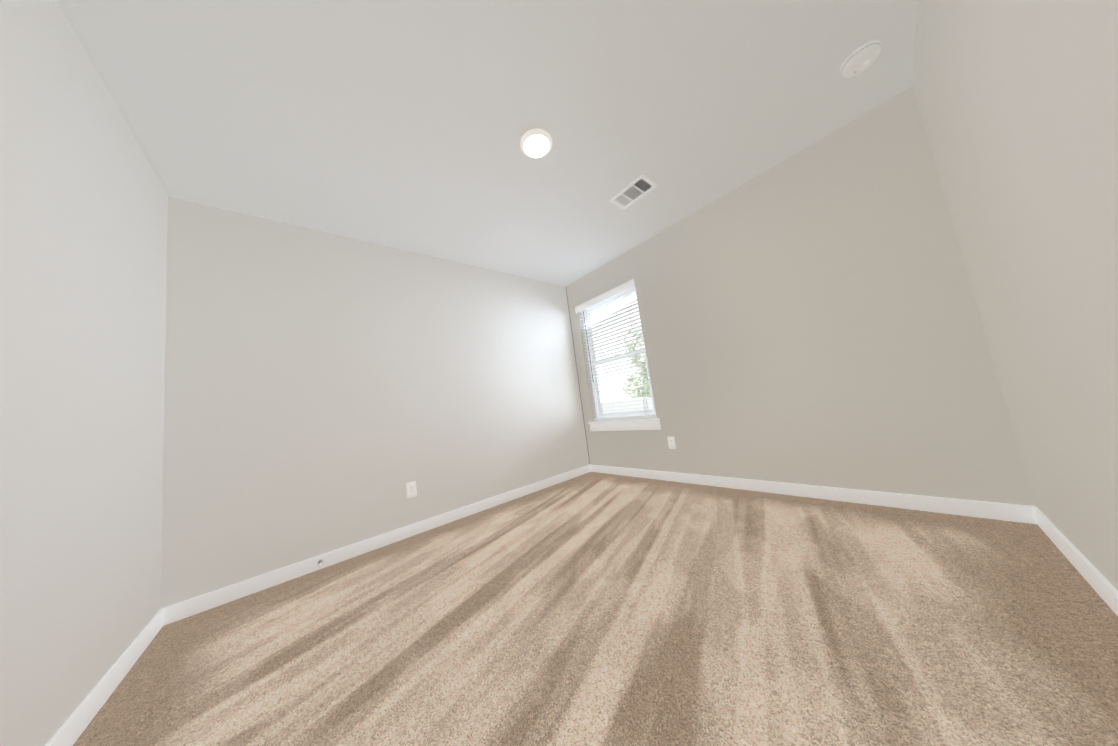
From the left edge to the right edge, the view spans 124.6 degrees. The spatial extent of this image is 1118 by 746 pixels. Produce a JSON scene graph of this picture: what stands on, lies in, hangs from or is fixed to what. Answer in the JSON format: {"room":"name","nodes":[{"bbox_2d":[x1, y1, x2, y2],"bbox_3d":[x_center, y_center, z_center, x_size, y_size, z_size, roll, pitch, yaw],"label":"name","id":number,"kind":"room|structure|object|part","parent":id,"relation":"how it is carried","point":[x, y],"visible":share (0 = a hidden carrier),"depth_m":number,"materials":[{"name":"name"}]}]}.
{"room":"empty bedroom","nodes":[
{"label":"empty bedroom","id":0,"kind":"room"},
{"bbox_2d":[0,0,167,745],"bbox_3d":[-1.313,-0.128,0.486,0.140,2.440,3.036,-2,-8,-41],"label":"wall","id":1,"kind":"structure","parent":0,"point":[83,231],"depth_m":1.00,"materials":[{"name":"white paint"}]},
{"bbox_2d":[45,608,163,745],"bbox_3d":[-1.106,1.031,0.409,0.013,0.086,3.036,-2,-8,-41],"label":"baseboard","id":2,"kind":"structure","parent":1,"relation":"attached to","point":[75,724],"depth_m":1.09,"materials":[{"name":"white paint"}]},
{"bbox_2d":[161,196,589,607],"bbox_3d":[-1.042,0.091,2.801,3.580,2.440,0.140,-2,-8,-41],"label":"wall","id":3,"kind":"structure","parent":0,"point":[325,392],"depth_m":2.16,"materials":[{"name":"white paint"}]},
{"bbox_2d":[163,465,590,625],"bbox_3d":[-0.843,1.239,2.617,3.300,0.086,0.013,-2,-8,-41],"label":"baseboard","id":4,"kind":"structure","parent":3,"relation":"attached to","point":[194,605],"depth_m":2.01,"materials":[{"name":"white paint"}]},
{"bbox_2d":[406,481,416,498],"bbox_3d":[-1.196,0.947,2.378,0.072,0.118,0.010,-2,-8,-41],"label":"outlet","id":5,"kind":"object","parent":3,"relation":"attached to","point":[411,489],"visible":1,"depth_m":2.38,"materials":[{"name":"white plastic"}]},
{"bbox_2d":[566,291,589,462],"bbox_3d":[0.241,-0.004,3.836,0.004,2.354,0.004,-2,-8,-41],"label":"wall","id":6,"kind":"structure","parent":3,"relation":"attached to","point":[578,379],"depth_m":3.83,"materials":[{"name":"grey paint"}]},
{"bbox_2d":[57,0,917,286],"bbox_3d":[-0.179,-1.433,1.755,3.580,0.120,3.316,-2,-8,-41],"label":"ceiling","id":7,"kind":"structure","parent":0,"point":[406,125],"depth_m":1.51,"materials":[{"name":"white paint"}]},
{"bbox_2d":[520,129,551,158],"bbox_3d":[-0.135,-1.361,1.760,0.193,0.032,0.193,-2,-8,-41],"label":"recessed light","id":8,"kind":"object","parent":7,"relation":"in","point":[535,143],"visible":1,"depth_m":1.73,"materials":[{"name":"white"}]},
{"bbox_2d":[609,174,656,208],"bbox_3d":[0.572,-1.452,2.300,0.205,0.105,0.310,-2,-8,-41],"label":"ceiling vent","id":9,"kind":"object","parent":7,"relation":"in","point":[633,191],"visible":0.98,"depth_m":2.31,"materials":[{"name":"white metal"}]},
{"bbox_2d":[840,40,880,77],"bbox_3d":[1.551,-1.601,1.507,0.149,0.041,0.149,-2,-8,-41],"label":"smoke detector","id":10,"kind":"object","parent":7,"relation":"attached to","point":[860,59],"visible":1,"depth_m":1.49,"materials":[{"name":"white plastic"}]},
{"bbox_2d":[73,472,1117,745],"bbox_3d":[0.148,1.106,1.476,3.580,0.150,3.316,-2,-8,-41],"label":"floor","id":11,"kind":"structure","parent":0,"point":[593,608],"depth_m":1.08,"materials":[{"name":"carpet"}]},
{"bbox_2d":[566,86,1035,505],"bbox_3d":[1.279,-0.214,2.747,0.140,2.440,3.036,-2,-8,-41],"label":"wall","id":12,"kind":"structure","parent":0,"point":[810,315],"depth_m":2.00,"materials":[{"name":"white paint"}]},
{"bbox_2d":[575,279,660,430],"bbox_3d":[0.657,-0.143,3.440,0.170,1.604,0.986,-2,-8,-41],"label":"window unit","id":13,"kind":"structure","parent":12,"relation":"in","point":[609,298],"depth_m":3.40,"materials":[{"name":"white plastic"}]},
{"bbox_3d":[0.695,-0.202,3.471,0.030,1.323,0.748,-2,-8,-41],"label":"glass","id":14,"kind":"part","parent":13,"relation":"part of","materials":[{"name":"clear glass"}]},
{"bbox_2d":[667,437,675,448],"bbox_3d":[1.101,0.684,2.871,0.010,0.118,0.072,-2,-8,-41],"label":"outlet","id":15,"kind":"object","parent":12,"relation":"attached to","point":[671,442],"visible":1,"depth_m":2.87,"materials":[{"name":"white plastic"}]},
{"bbox_2d":[590,465,1036,523],"bbox_3d":[1.371,0.949,2.569,0.013,0.086,3.036,-2,-8,-41],"label":"baseboard","id":16,"kind":"structure","parent":12,"relation":"attached to","point":[1001,511],"depth_m":1.90,"materials":[{"name":"white paint"}]},
{"bbox_2d":[913,0,1117,589],"bbox_3d":[1.008,-0.433,0.432,3.580,2.440,0.140,-2,-8,-41],"label":"wall","id":17,"kind":"structure","parent":0,"point":[1017,100],"depth_m":0.88,"materials":[{"name":"white paint"}]},
{"bbox_2d":[1032,506,1117,615],"bbox_3d":[1.108,0.740,0.361,3.300,0.086,0.013,-2,-8,-41],"label":"baseboard","id":18,"kind":"structure","parent":17,"relation":"attached to","point":[1104,588],"depth_m":1.08,"materials":[{"name":"white paint"}]},
{"label":"outside","id":19,"kind":"structure","parent":0,"visible":0},
{"bbox_3d":[13.719,4.239,34.660,59.400,0.200,90.000,-2,-8,-41],"label":"ground","id":20,"kind":"structure","parent":19,"visible":0},
{"bbox_2d":[601,396,652,412],"bbox_3d":[1.911,1.892,9.050,4.721,2.089,6.425,-2,-8,-41],"label":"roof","id":21,"kind":"structure","parent":20,"relation":"on","point":[641,403],"depth_m":10.46,"materials":[{"name":"white"}]},
{"bbox_2d":[622,327,650,397],"bbox_3d":[8.878,-0.997,24.191,8.728,9.091,7.607,-2,-8,-41],"label":"trees","id":22,"kind":"object","parent":20,"relation":"on","point":[645,378],"depth_m":23.73,"materials":[{"name":"green plant"}]}
]}

